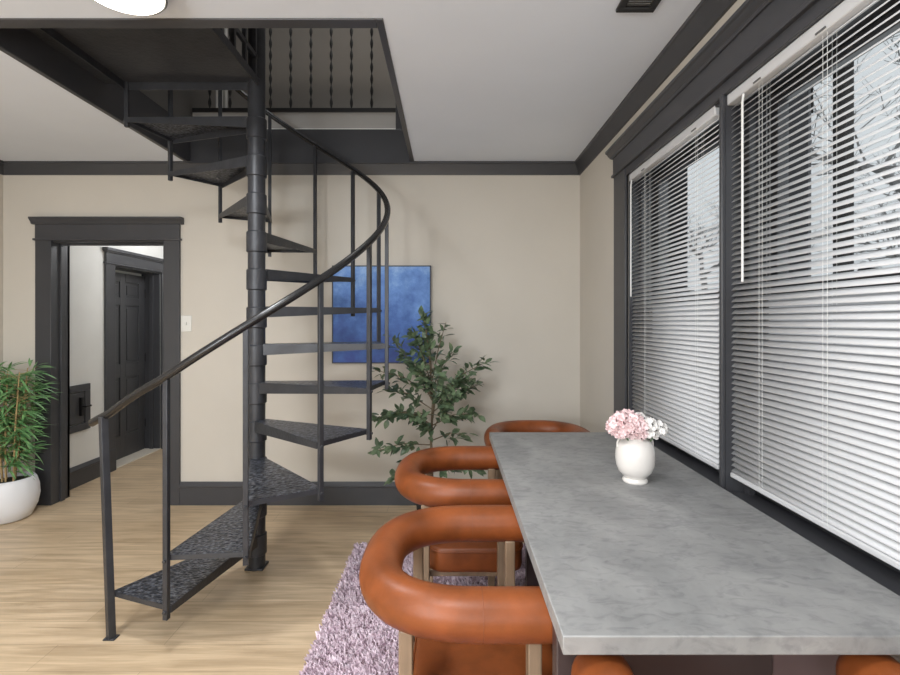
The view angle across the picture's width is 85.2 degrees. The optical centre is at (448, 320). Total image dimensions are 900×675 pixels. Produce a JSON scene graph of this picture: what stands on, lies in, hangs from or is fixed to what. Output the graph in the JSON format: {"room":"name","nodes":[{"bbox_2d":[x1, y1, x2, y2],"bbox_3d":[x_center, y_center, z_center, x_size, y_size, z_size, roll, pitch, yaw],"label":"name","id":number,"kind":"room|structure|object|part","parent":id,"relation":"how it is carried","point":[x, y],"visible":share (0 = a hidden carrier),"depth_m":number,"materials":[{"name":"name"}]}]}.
{"room":"dining room","nodes":[
{"label":"dining room","id":0,"kind":"room"},
{"bbox_2d":[0,174,2,464],"bbox_3d":[-3.550,-0.005,0.542,0.200,2.850,6.484,0,0,0],"label":"wall","id":1,"kind":"structure","parent":0,"point":[1,176],"depth_m":3.77,"materials":[{"name":"beige paint"}]},
{"bbox_2d":[0,160,3,174],"bbox_3d":[-3.423,-1.174,0.642,0.054,0.092,6.284,0,0,0],"label":"crown molding","id":2,"kind":"structure","parent":1,"relation":"attached to","point":[1,161],"depth_m":3.73,"materials":[{"name":"grey paint"}]},
{"bbox_2d":[70,246,162,467],"bbox_3d":[-3.300,0.100,5.062,0.200,2.640,2.276,0,0,0],"label":"wall","id":3,"kind":"structure","parent":0,"point":[86,262],"depth_m":4.34,"materials":[{"name":"white paint"}]},
{"bbox_2d":[70,383,91,433],"bbox_3d":[-3.166,0.750,4.155,0.069,0.400,0.370,0,0,0],"label":"hatch","id":4,"kind":"object","parent":3,"relation":"attached to","point":[80,402],"visible":0.65,"depth_m":4.21,"materials":[{"name":"grey paint"}]},
{"bbox_3d":[-3.194,0.750,4.155,0.012,0.272,0.242,0,0,0],"label":"door","id":5,"kind":"part","parent":4,"relation":"part of","materials":[{"name":"grey paint"}]},
{"bbox_2d":[70,457,99,489],"bbox_3d":[-3.187,1.331,4.237,0.026,0.178,0.586,0,0,0],"label":"baseboard","id":6,"kind":"structure","parent":3,"relation":"attached to","point":[85,472],"depth_m":4.27,"materials":[{"name":"grey paint"}]},
{"bbox_2d":[102,247,162,471],"bbox_3d":[-3.275,0.367,5.040,0.250,2.105,1.060,0,0,0],"label":"door","id":7,"kind":"structure","parent":3,"relation":"in","point":[133,304],"depth_m":5.16,"materials":[{"name":"grey paint"}]},
{"bbox_3d":[-3.185,0.440,4.596,0.030,1.960,0.132,0,0,0],"label":"casing","id":8,"kind":"part","parent":7,"relation":"part of","materials":[{"name":"grey paint"}]},
{"bbox_3d":[-3.175,-0.610,5.040,0.050,0.150,1.060,0,0,0],"label":"head casing","id":9,"kind":"part","parent":7,"relation":"part of","materials":[{"name":"grey paint"}]},
{"bbox_3d":[-3.189,0.440,5.482,0.022,1.960,0.125,0,0,0],"label":"casing","id":10,"kind":"part","parent":7,"relation":"part of","materials":[{"name":"grey paint"}]},
{"bbox_2d":[115,270,140,275],"bbox_3d":[-3.550,0.270,5.050,0.300,2.300,1.100,0,0,0],"label":"wall","id":11,"kind":"structure","parent":0,"point":[116,271],"depth_m":5.17,"materials":[{"name":"white paint"}]},
{"bbox_2d":[0,449,524,674],"bbox_3d":[-1.258,1.470,1.850,4.984,0.100,9.100,0,0,0],"label":"floor","id":12,"kind":"structure","parent":0,"point":[265,622],"depth_m":2.59,"materials":[{"name":"brown wood"}]},
{"bbox_2d":[0,358,62,524],"bbox_3d":[-3.137,0.815,3.490,0.606,1.211,0.528,0,0,0],"label":"bamboo plant","id":13,"kind":"object","parent":12,"relation":"on","point":[20,490],"visible":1,"depth_m":3.48,"materials":[{"name":"green plant"}]},
{"bbox_3d":[-3.170,1.272,3.510,0.368,0.297,0.368,0,0,0],"label":"pot","id":14,"kind":"part","parent":13,"relation":"part of","materials":[{"name":"white ceramic"}]},
{"bbox_2d":[25,28,390,640],"bbox_3d":[-1.163,-0.630,2.812,1.641,4.101,1.556,0,0,0],"label":"spiral staircase","id":15,"kind":"structure","parent":12,"relation":"on","point":[170,59],"depth_m":2.61,"materials":[{"name":"black metal"}]},
{"bbox_3d":[-1.530,0.925,2.193,0.088,0.992,0.049,0,0,0],"label":"newel post","id":16,"kind":"part","parent":15,"relation":"part of","materials":[{"name":"black metal"}]},
{"bbox_3d":[-1.110,-0.946,2.822,1.536,2.862,1.535,0,0,0],"label":"handrail","id":17,"kind":"part","parent":15,"relation":"part of","materials":[{"name":"black metal"}]},
{"bbox_3d":[-1.090,-1.490,2.408,0.020,0.025,0.708,0,0,0],"label":"guard rail","id":18,"kind":"part","parent":15,"relation":"part of","materials":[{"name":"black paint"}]},
{"bbox_3d":[-1.110,1.414,2.824,0.104,0.012,0.100,0,0,0],"label":"plate","id":19,"kind":"part","parent":15,"relation":"part of","materials":[{"name":"black paint"}]},
{"bbox_2d":[299,541,524,674],"bbox_3d":[0.109,1.401,1.714,1.426,0.036,2.771,0,0,0],"label":"shag rug","id":20,"kind":"object","parent":12,"relation":"on","point":[351,639],"visible":0.27,"depth_m":2.19,"materials":[{"name":"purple carpet"}]},
{"bbox_2d":[359,505,551,674],"bbox_3d":[0.061,1.028,1.454,0.638,0.755,0.659,0,0,0],"label":"dining chair","id":21,"kind":"object","parent":20,"relation":"on","point":[444,629],"visible":0.82,"depth_m":1.26,"materials":[{"name":"leather"}]},
{"bbox_3d":[-0.106,1.081,1.211,0.034,0.650,0.044,0,0,0],"label":"leg","id":22,"kind":"part","parent":21,"relation":"part of","materials":[{"name":"brown wood"}]},
{"bbox_3d":[-0.106,1.081,1.697,0.034,0.650,0.044,0,0,0],"label":"leg","id":23,"kind":"part","parent":21,"relation":"part of","materials":[{"name":"brown wood"}]},
{"bbox_3d":[0.105,1.008,1.454,0.410,0.115,0.424,0,0,0],"label":"seat","id":24,"kind":"part","parent":21,"relation":"part of","materials":[{"name":"leather"}]},
{"bbox_3d":[0.210,1.081,1.697,0.034,0.650,0.044,0,0,0],"label":"leg","id":25,"kind":"part","parent":21,"relation":"part of","materials":[{"name":"brown wood"}]},
{"bbox_3d":[0.210,1.081,1.211,0.034,0.650,0.044,0,0,0],"label":"leg","id":26,"kind":"part","parent":21,"relation":"part of","materials":[{"name":"brown wood"}]},
{"bbox_2d":[395,446,522,585],"bbox_3d":[0.069,1.028,2.276,0.638,0.755,0.659,0,0,0],"label":"dining chair","id":27,"kind":"object","parent":20,"relation":"on","point":[455,558],"visible":0.59,"depth_m":2.06,"materials":[{"name":"leather"}]},
{"bbox_3d":[-0.098,1.081,2.033,0.034,0.650,0.044,0,0,0],"label":"leg","id":28,"kind":"part","parent":27,"relation":"part of","materials":[{"name":"brown wood"}]},
{"bbox_3d":[-0.098,1.081,2.519,0.034,0.650,0.044,0,0,0],"label":"leg","id":29,"kind":"part","parent":27,"relation":"part of","materials":[{"name":"brown wood"}]},
{"bbox_3d":[0.069,0.712,2.276,0.638,0.121,0.657,0,0,0],"label":"backrest","id":30,"kind":"part","parent":27,"relation":"part of","materials":[{"name":"leather"}]},
{"bbox_3d":[0.060,1.075,2.276,0.345,0.029,0.470,0,0,0],"label":"seat frame","id":31,"kind":"part","parent":27,"relation":"part of","materials":[{"name":"brown wood"}]},
{"bbox_3d":[0.113,1.008,2.276,0.410,0.115,0.424,0,0,0],"label":"seat","id":32,"kind":"part","parent":27,"relation":"part of","materials":[{"name":"leather"}]},
{"bbox_3d":[0.218,1.081,2.519,0.034,0.650,0.044,0,0,0],"label":"leg","id":33,"kind":"part","parent":27,"relation":"part of","materials":[{"name":"brown wood"}]},
{"bbox_3d":[0.218,1.081,2.033,0.034,0.650,0.044,0,0,0],"label":"leg","id":34,"kind":"part","parent":27,"relation":"part of","materials":[{"name":"brown wood"}]},
{"bbox_2d":[484,420,589,478],"bbox_3d":[0.540,1.028,2.954,0.659,0.755,0.638,0,0,0],"label":"dining chair","id":35,"kind":"object","parent":20,"relation":"on","point":[515,425],"visible":0.23,"depth_m":3.13,"materials":[{"name":"leather"}]},
{"bbox_3d":[0.297,1.081,2.805,0.044,0.650,0.034,0,0,0],"label":"leg","id":36,"kind":"part","parent":35,"relation":"part of","materials":[{"name":"brown wood"}]},
{"bbox_3d":[0.540,0.712,2.954,0.657,0.121,0.638,0,0,0],"label":"backrest","id":37,"kind":"part","parent":35,"relation":"part of","materials":[{"name":"leather"}]},
{"bbox_2d":[489,432,899,674],"bbox_3d":[0.601,0.995,1.786,0.768,0.790,1.709,0,0,0],"label":"dining table","id":38,"kind":"object","parent":20,"relation":"on","point":[674,573],"visible":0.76,"depth_m":1.17,"materials":[{"name":"grey stone"}]},
{"bbox_3d":[0.588,1.014,2.223,0.475,0.752,0.045,0,0,0],"label":"leg","id":39,"kind":"part","parent":38,"relation":"part of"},
{"bbox_2d":[615,438,655,484],"bbox_3d":[0.697,0.515,1.832,0.143,0.170,0.143,0,0,0],"label":"vase","id":40,"kind":"object","parent":38,"relation":"on","point":[635,459],"visible":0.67,"depth_m":1.78,"materials":[{"name":"white ceramic"}]},
{"bbox_2d":[605,417,625,435],"bbox_3d":[0.645,0.438,1.811,0.130,0.166,0.082,0,0,15],"label":"flower","id":41,"kind":"object","parent":40,"relation":"in","point":[611,426],"visible":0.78,"depth_m":1.80,"materials":[{"name":"pink plant"}]},
{"bbox_2d":[611,411,628,420],"bbox_3d":[0.646,0.428,1.831,0.077,0.185,0.075,0,0,0],"label":"flower","id":42,"kind":"object","parent":40,"relation":"in","point":[618,414],"visible":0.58,"depth_m":1.82,"materials":[{"name":"pink plant"}]},
{"bbox_2d":[613,426,628,440],"bbox_3d":[0.652,0.450,1.799,0.098,0.143,0.068,0,0,17],"label":"flower","id":43,"kind":"object","parent":40,"relation":"in","point":[620,433],"visible":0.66,"depth_m":1.78,"materials":[{"name":"pink plant"}]},
{"bbox_2d":[616,415,637,434],"bbox_3d":[0.659,0.434,1.806,0.091,0.175,0.092,0,0,0],"label":"flower","id":44,"kind":"object","parent":40,"relation":"in","point":[629,426],"visible":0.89,"depth_m":1.78,"materials":[{"name":"pink plant"}]},
{"bbox_2d":[620,409,633,413],"bbox_3d":[0.678,0.427,1.861,0.076,0.186,0.072,0,0,0],"label":"flower","id":45,"kind":"object","parent":40,"relation":"in","point":[628,411],"visible":0.21,"depth_m":1.85,"materials":[{"name":"pink plant"}]},
{"bbox_2d":[627,424,642,439],"bbox_3d":[0.677,0.444,1.800,0.080,0.154,0.078,0,0,0],"label":"flower","id":46,"kind":"object","parent":40,"relation":"in","point":[637,429],"visible":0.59,"depth_m":1.77,"materials":[{"name":"pink plant"}]},
{"bbox_2d":[627,413,644,425],"bbox_3d":[0.685,0.430,1.811,0.081,0.179,0.079,0,0,0],"label":"flower","id":47,"kind":"object","parent":40,"relation":"in","point":[638,418],"visible":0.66,"depth_m":1.79,"materials":[{"name":"pink plant"}]},
{"bbox_2d":[637,428,648,440],"bbox_3d":[0.700,0.453,1.797,0.061,0.136,0.061,0,0,0],"label":"flower","id":48,"kind":"object","parent":40,"relation":"in","point":[644,434],"visible":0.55,"depth_m":1.78,"materials":[{"name":"pink plant"}]},
{"bbox_2d":[640,420,649,431],"bbox_3d":[0.709,0.438,1.812,0.074,0.165,0.081,0,0,0],"label":"flower","id":49,"kind":"object","parent":40,"relation":"in","point":[645,427],"visible":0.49,"depth_m":1.78,"materials":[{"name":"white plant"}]},
{"bbox_2d":[644,417,657,431],"bbox_3d":[0.726,0.437,1.817,0.093,0.169,0.070,0,0,0],"label":"flower","id":50,"kind":"object","parent":40,"relation":"in","point":[649,420],"visible":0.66,"depth_m":1.79,"materials":[{"name":"white plant"}]},
{"bbox_2d":[646,424,658,438],"bbox_3d":[0.742,0.448,1.804,0.066,0.145,0.068,0,0,0],"label":"flower","id":51,"kind":"object","parent":40,"relation":"in","point":[652,433],"visible":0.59,"depth_m":1.78,"materials":[{"name":"white plant"}]},
{"bbox_2d":[650,426,665,441],"bbox_3d":[0.753,0.453,1.810,0.100,0.137,0.062,0,0,0],"label":"flower","id":52,"kind":"object","parent":40,"relation":"in","point":[662,431],"visible":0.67,"depth_m":1.79,"materials":[{"name":"white plant"}]},
{"bbox_2d":[656,420,663,426],"bbox_3d":[0.742,0.444,1.832,0.121,0.156,0.068,0,0,0],"label":"flower","id":53,"kind":"object","parent":40,"relation":"in","point":[659,422],"visible":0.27,"depth_m":1.81,"materials":[{"name":"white plant"}]},
{"bbox_3d":[0.472,1.014,1.093,0.475,0.752,0.045,0,0,0],"label":"leg","id":54,"kind":"part","parent":38,"relation":"part of","materials":[{"name":"grey stone"}]},
{"bbox_3d":[0.839,1.014,1.099,0.253,0.752,0.033,0,0,0],"label":"leg","id":55,"kind":"part","parent":38,"relation":"part of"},
{"bbox_2d":[571,655,899,674],"bbox_3d":[0.572,1.028,0.701,0.659,0.755,0.638,0,0,0],"label":"dining chair","id":56,"kind":"object","parent":20,"relation":"on","point":[582,664],"visible":0.75,"depth_m":0.94,"materials":[{"name":"leather"}]},
{"bbox_2d":[368,305,496,509],"bbox_3d":[-0.104,0.655,3.308,0.932,1.530,0.496,0,0,0],"label":"potted plant","id":57,"kind":"object","parent":12,"relation":"on","point":[446,404],"visible":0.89,"depth_m":3.33,"materials":[{"name":"green plant"}]},
{"bbox_2d":[139,28,395,116],"bbox_3d":[-1.218,-2.505,4.400,4.464,2.150,0.100,0,0,0],"label":"wall","id":58,"kind":"structure","parent":0,"point":[184,101],"depth_m":4.35,"materials":[{"name":"beige paint"}]},
{"bbox_2d":[3,175,579,481],"bbox_3d":[-1.208,-0.005,3.854,4.884,2.850,0.140,0,0,0],"label":"wall","id":59,"kind":"structure","parent":0,"point":[502,252],"depth_m":3.78,"materials":[{"name":"beige paint"}]},
{"bbox_2d":[0,28,189,161],"bbox_3d":[-2.001,-1.347,2.877,0.030,0.266,1.814,0,0,0],"label":"trim","id":60,"kind":"structure","parent":59,"relation":"attached to","point":[20,44],"depth_m":2.64,"materials":[{"name":"grey paint"}]},
{"bbox_2d":[28,217,183,504],"bbox_3d":[-2.631,0.311,3.838,1.163,2.217,0.221,0,0,0],"label":"door frame","id":61,"kind":"structure","parent":59,"relation":"in","point":[54,236],"depth_m":3.76,"materials":[{"name":"grey paint"}]},
{"bbox_3d":[-3.124,0.398,3.773,0.124,2.045,0.022,0,0,0],"label":"casing","id":62,"kind":"part","parent":61,"relation":"part of","materials":[{"name":"grey paint"}]},
{"bbox_3d":[-3.117,0.370,3.937,0.110,2.100,0.025,0,0,0],"label":"hall casing","id":63,"kind":"part","parent":61,"relation":"part of","materials":[{"name":"grey paint"}]},
{"bbox_3d":[-2.631,-0.709,3.756,1.163,0.177,0.056,0,0,0],"label":"head casing","id":64,"kind":"part","parent":61,"relation":"part of","materials":[{"name":"grey paint"}]},
{"bbox_3d":[-2.137,0.398,3.773,0.124,2.045,0.022,0,0,0],"label":"casing","id":65,"kind":"part","parent":61,"relation":"part of","materials":[{"name":"grey paint"}]},
{"bbox_2d":[181,316,191,331],"bbox_3d":[-2.031,0.020,3.776,0.082,0.124,0.016,0,0,0],"label":"light switch","id":66,"kind":"object","parent":59,"relation":"attached to","point":[186,321],"visible":1,"depth_m":3.78,"materials":[{"name":"white plastic"}]},
{"bbox_2d":[3,161,578,174],"bbox_3d":[-1.218,-1.174,3.757,4.464,0.092,0.054,0,0,0],"label":"crown molding","id":67,"kind":"structure","parent":59,"relation":"attached to","point":[10,167],"depth_m":3.75,"materials":[{"name":"grey paint"}]},
{"bbox_2d":[178,482,414,504],"bbox_3d":[-0.533,1.331,3.771,3.094,0.178,0.026,0,0,0],"label":"baseboard","id":68,"kind":"structure","parent":59,"relation":"attached to","point":[191,493],"depth_m":3.77,"materials":[{"name":"grey paint"}]},
{"bbox_2d":[190,129,409,160],"bbox_3d":[-1.141,-1.343,3.784,1.690,0.259,0.060,0,0,0],"label":"trim","id":69,"kind":"structure","parent":59,"relation":"attached to","point":[347,144],"depth_m":3.75,"materials":[{"name":"grey paint"}]},
{"bbox_2d":[192,28,401,128],"bbox_3d":[-1.141,-2.002,3.794,1.689,1.057,0.060,0,0,0],"label":"railing","id":70,"kind":"object","parent":69,"relation":"on","point":[297,118],"visible":0.52,"depth_m":3.79,"materials":[{"name":"black iron"},{"name":"charcoal paint"}]},
{"bbox_2d":[224,28,227,107],"bbox_3d":[-1.840,-1.930,4.034,0.024,1.000,0.024,0,0,22],"label":"spindle","id":71,"kind":"object","parent":70,"relation":"part of","point":[225,29],"visible":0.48,"depth_m":4.03,"materials":[{"name":"white metal"}]},
{"bbox_3d":[-1.191,-1.632,3.794,1.590,0.032,0.030,0,0,0],"label":"rail","id":72,"kind":"part","parent":70,"relation":"part of","materials":[{"name":"black metal"}]},
{"bbox_3d":[-1.181,-1.480,3.794,1.610,0.015,0.040,0,0,0],"label":"toe moulding","id":73,"kind":"part","parent":70,"relation":"part of","materials":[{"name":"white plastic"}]},
{"bbox_3d":[-0.354,-2.002,3.794,0.114,1.057,0.060,0,0,0],"label":"post","id":74,"kind":"part","parent":70,"relation":"part of","materials":[{"name":"black metal"}]},
{"bbox_2d":[332,265,430,362],"bbox_3d":[-0.518,-0.051,3.767,0.759,0.751,0.034,0,0,0],"label":"painting","id":75,"kind":"object","parent":59,"relation":"attached to","point":[409,285],"visible":0.74,"depth_m":3.75,"materials":[{"name":"blue paint"}]},
{"bbox_2d":[376,18,413,161],"bbox_3d":[-0.281,-1.332,2.877,0.030,0.236,1.814,0,0,0],"label":"trim","id":76,"kind":"structure","parent":59,"relation":"attached to","point":[380,23],"depth_m":2.46,"materials":[{"name":"grey paint"}]},
{"bbox_2d":[0,0,700,160],"bbox_3d":[-1.208,-1.325,0.542,4.884,0.210,6.484,0,0,0],"label":"ceiling","id":77,"kind":"structure","parent":0,"point":[478,80],"depth_m":2.40,"materials":[{"name":"white paint"}]},
{"bbox_2d":[94,0,167,15],"bbox_3d":[-1.165,-1.184,1.735,0.290,0.072,0.290,0,0,0],"label":"ceiling light","id":78,"kind":"object","parent":77,"relation":"attached to","point":[133,7],"visible":1,"depth_m":1.79,"materials":[{"name":"white glass"}]},
{"bbox_2d":[0,18,377,27],"bbox_3d":[-1.141,-1.332,2.000,1.690,0.236,0.060,0,0,0],"label":"trim","id":79,"kind":"structure","parent":77,"relation":"attached to","point":[4,22],"depth_m":2.00,"materials":[{"name":"grey paint"}]},
{"bbox_2d":[616,0,660,12],"bbox_3d":[0.726,-1.213,1.758,0.148,0.014,0.315,0,0,0],"label":"ceiling vent","id":80,"kind":"object","parent":77,"relation":"in","point":[623,6],"visible":1,"depth_m":1.89,"materials":[{"name":"black metal"}]},
{"bbox_2d":[580,0,899,661],"bbox_3d":[1.124,0.100,0.542,0.220,2.640,6.484,0,0,0],"label":"wall","id":81,"kind":"structure","parent":0,"point":[596,182],"depth_m":3.32,"materials":[{"name":"beige paint"}]},
{"bbox_2d":[575,0,736,174],"bbox_3d":[0.987,-1.174,0.642,0.054,0.092,6.284,0,0,0],"label":"crown molding","id":82,"kind":"structure","parent":81,"relation":"attached to","point":[707,13],"depth_m":2.27,"materials":[{"name":"grey paint"}]},
{"bbox_2d":[628,102,718,471],"bbox_3d":[1.124,-0.098,2.284,0.220,1.455,0.964,0,0,0],"label":"window","id":83,"kind":"structure","parent":81,"relation":"in","point":[630,302],"depth_m":2.73,"materials":[{"name":"grey paint"}]},
{"bbox_2d":[629,106,718,468],"bbox_3d":[1.030,-0.128,2.305,0.051,1.390,0.886,0,0,0],"label":"window blind","id":84,"kind":"object","parent":83,"relation":"attached to","point":[680,391],"visible":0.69,"depth_m":2.19,"materials":[{"name":"grey plastic"}]},
{"bbox_3d":[1.036,-0.114,2.558,0.026,1.343,0.001,0,0,0],"label":"ladder cord","id":85,"kind":"part","parent":84,"relation":"part of","materials":[{"name":"white fabric"}]},
{"bbox_3d":[1.036,0.558,2.305,0.028,0.018,0.882,0,0,0],"label":"rail","id":86,"kind":"part","parent":84,"relation":"part of","materials":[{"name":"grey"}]},
{"bbox_3d":[1.036,-0.114,2.012,0.026,1.343,0.001,0,0,0],"label":"ladder cord","id":87,"kind":"part","parent":84,"relation":"part of","materials":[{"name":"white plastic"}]},
{"bbox_3d":[1.125,0.245,2.284,0.040,0.750,0.935,0,0,0],"label":"sash","id":88,"kind":"part","parent":83,"relation":"part of","materials":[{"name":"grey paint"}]},
{"bbox_3d":[1.125,0.245,2.284,0.004,0.690,0.847,0,0,0],"label":"pane","id":89,"kind":"part","parent":83,"relation":"part of","materials":[{"name":"clear glass"}]},
{"bbox_3d":[1.175,-0.451,2.284,0.040,0.721,0.935,0,0,0],"label":"sash","id":90,"kind":"part","parent":83,"relation":"part of","materials":[{"name":"grey paint"}]},
{"bbox_2d":[605,0,842,491],"bbox_3d":[1.097,-0.159,1.802,0.275,1.758,2.405,0,0,0],"label":"window frame","id":91,"kind":"structure","parent":81,"relation":"attached to","point":[757,31],"depth_m":1.78,"materials":[{"name":"grey paint"}]},
{"bbox_2d":[649,439,899,595],"bbox_3d":[1.118,0.642,1.802,0.252,0.036,2.325,0,0,0],"label":"sill","id":92,"kind":"structure","parent":81,"relation":"attached to","point":[882,574],"depth_m":1.45,"materials":[{"name":"grey paint"}]},
{"bbox_2d":[727,0,899,572],"bbox_3d":[1.124,-0.098,1.312,0.220,1.455,0.945,0,0,0],"label":"window","id":93,"kind":"structure","parent":81,"relation":"in","point":[747,490],"depth_m":1.58,"materials":[{"name":"grey paint"}]},
{"bbox_2d":[727,0,899,569],"bbox_3d":[1.030,-0.128,1.321,0.051,1.390,0.919,0,0,0],"label":"window blind","id":94,"kind":"object","parent":93,"relation":"attached to","point":[825,448],"visible":1,"depth_m":1.34,"materials":[{"name":"grey plastic"}]},
{"bbox_3d":[1.036,0.558,1.321,0.028,0.018,0.915,0,0,0],"label":"rail","id":95,"kind":"part","parent":94,"relation":"part of","materials":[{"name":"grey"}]},
{"bbox_3d":[1.036,-0.114,1.322,0.026,1.343,0.001,0,0,0],"label":"ladder cord","id":96,"kind":"part","parent":94,"relation":"part of","materials":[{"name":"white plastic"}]},
{"bbox_3d":[1.125,0.245,1.312,0.040,0.750,0.916,0,0,0],"label":"sash","id":97,"kind":"part","parent":93,"relation":"part of","materials":[{"name":"grey paint"}]},
{"bbox_3d":[1.175,-0.451,1.312,0.040,0.721,0.916,0,0,0],"label":"sash","id":98,"kind":"part","parent":93,"relation":"part of","materials":[{"name":"grey paint"}]},
{"bbox_3d":[1.125,0.245,1.312,0.004,0.690,0.828,0,0,0],"label":"pane","id":99,"kind":"part","parent":93,"relation":"part of","materials":[{"name":"clear glass"}]},
{"bbox_3d":[-1.083,-1.325,5.067,4.634,0.210,2.566,0,0,0],"label":"ceiling","id":100,"kind":"structure","parent":0,"visible":0},
{"bbox_2d":[216,90,217,107],"bbox_3d":[-1.910,-1.930,4.034,0.024,1.000,0.024,0,0,22],"label":"spindle","id":101,"kind":"object","parent":100,"relation":"on","point":[216,90],"visible":0.05,"depth_m":4.02,"materials":[{"name":"white metal"}]},
{"label":"outside","id":102,"kind":"structure","parent":0,"visible":0},
{"bbox_3d":[8.650,1.970,7.000,14.700,0.100,26.000,0,0,0],"label":"ground","id":103,"kind":"structure","parent":102,"visible":0},
{"bbox_2d":[668,168,687,293],"bbox_3d":[3.459,-1.830,10.350,2.438,7.500,4.558,0,0,0],"label":"house","id":104,"kind":"structure","parent":103,"relation":"on","point":[686,169],"depth_m":8.20,"materials":[{"name":"grey"}]},
{"bbox_2d":[688,200,830,289],"bbox_3d":[8.886,-1.173,14.770,4.740,6.186,3.670,0,0,-7],"label":"bare tree","id":105,"kind":"object","parent":103,"relation":"on","point":[713,228],"visible":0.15,"depth_m":15.30,"materials":[{"name":"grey plant"}]},
{"bbox_2d":[788,88,812,278],"bbox_3d":[4.229,-1.380,6.644,1.298,6.600,4.685,0,0,35],"label":"house","id":106,"kind":"structure","parent":103,"relation":"on","point":[809,91],"depth_m":4.64,"materials":[{"name":"grey"}]},
{"bbox_2d":[833,61,853,273],"bbox_3d":[4.000,-0.930,4.960,0.170,5.700,0.170,0,0,0],"label":"post","id":107,"kind":"object","parent":103,"relation":"on","point":[849,66],"visible":0.16,"depth_m":4.89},
{"bbox_2d":[811,32,899,192],"bbox_3d":[7.337,-2.446,8.559,6.740,8.733,6.142,0,0,-33],"label":"bare tree","id":108,"kind":"object","parent":103,"relation":"on","point":[889,157],"visible":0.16,"depth_m":9.29,"materials":[{"name":"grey plant"}]},
{"bbox_2d":[812,147,899,267],"bbox_3d":[12.601,-1.471,13.419,6.344,6.782,3.550,0,0,-12],"label":"bare tree","id":109,"kind":"object","parent":103,"relation":"on","point":[893,164],"visible":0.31,"depth_m":12.67,"materials":[{"name":"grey plant"}]}
]}

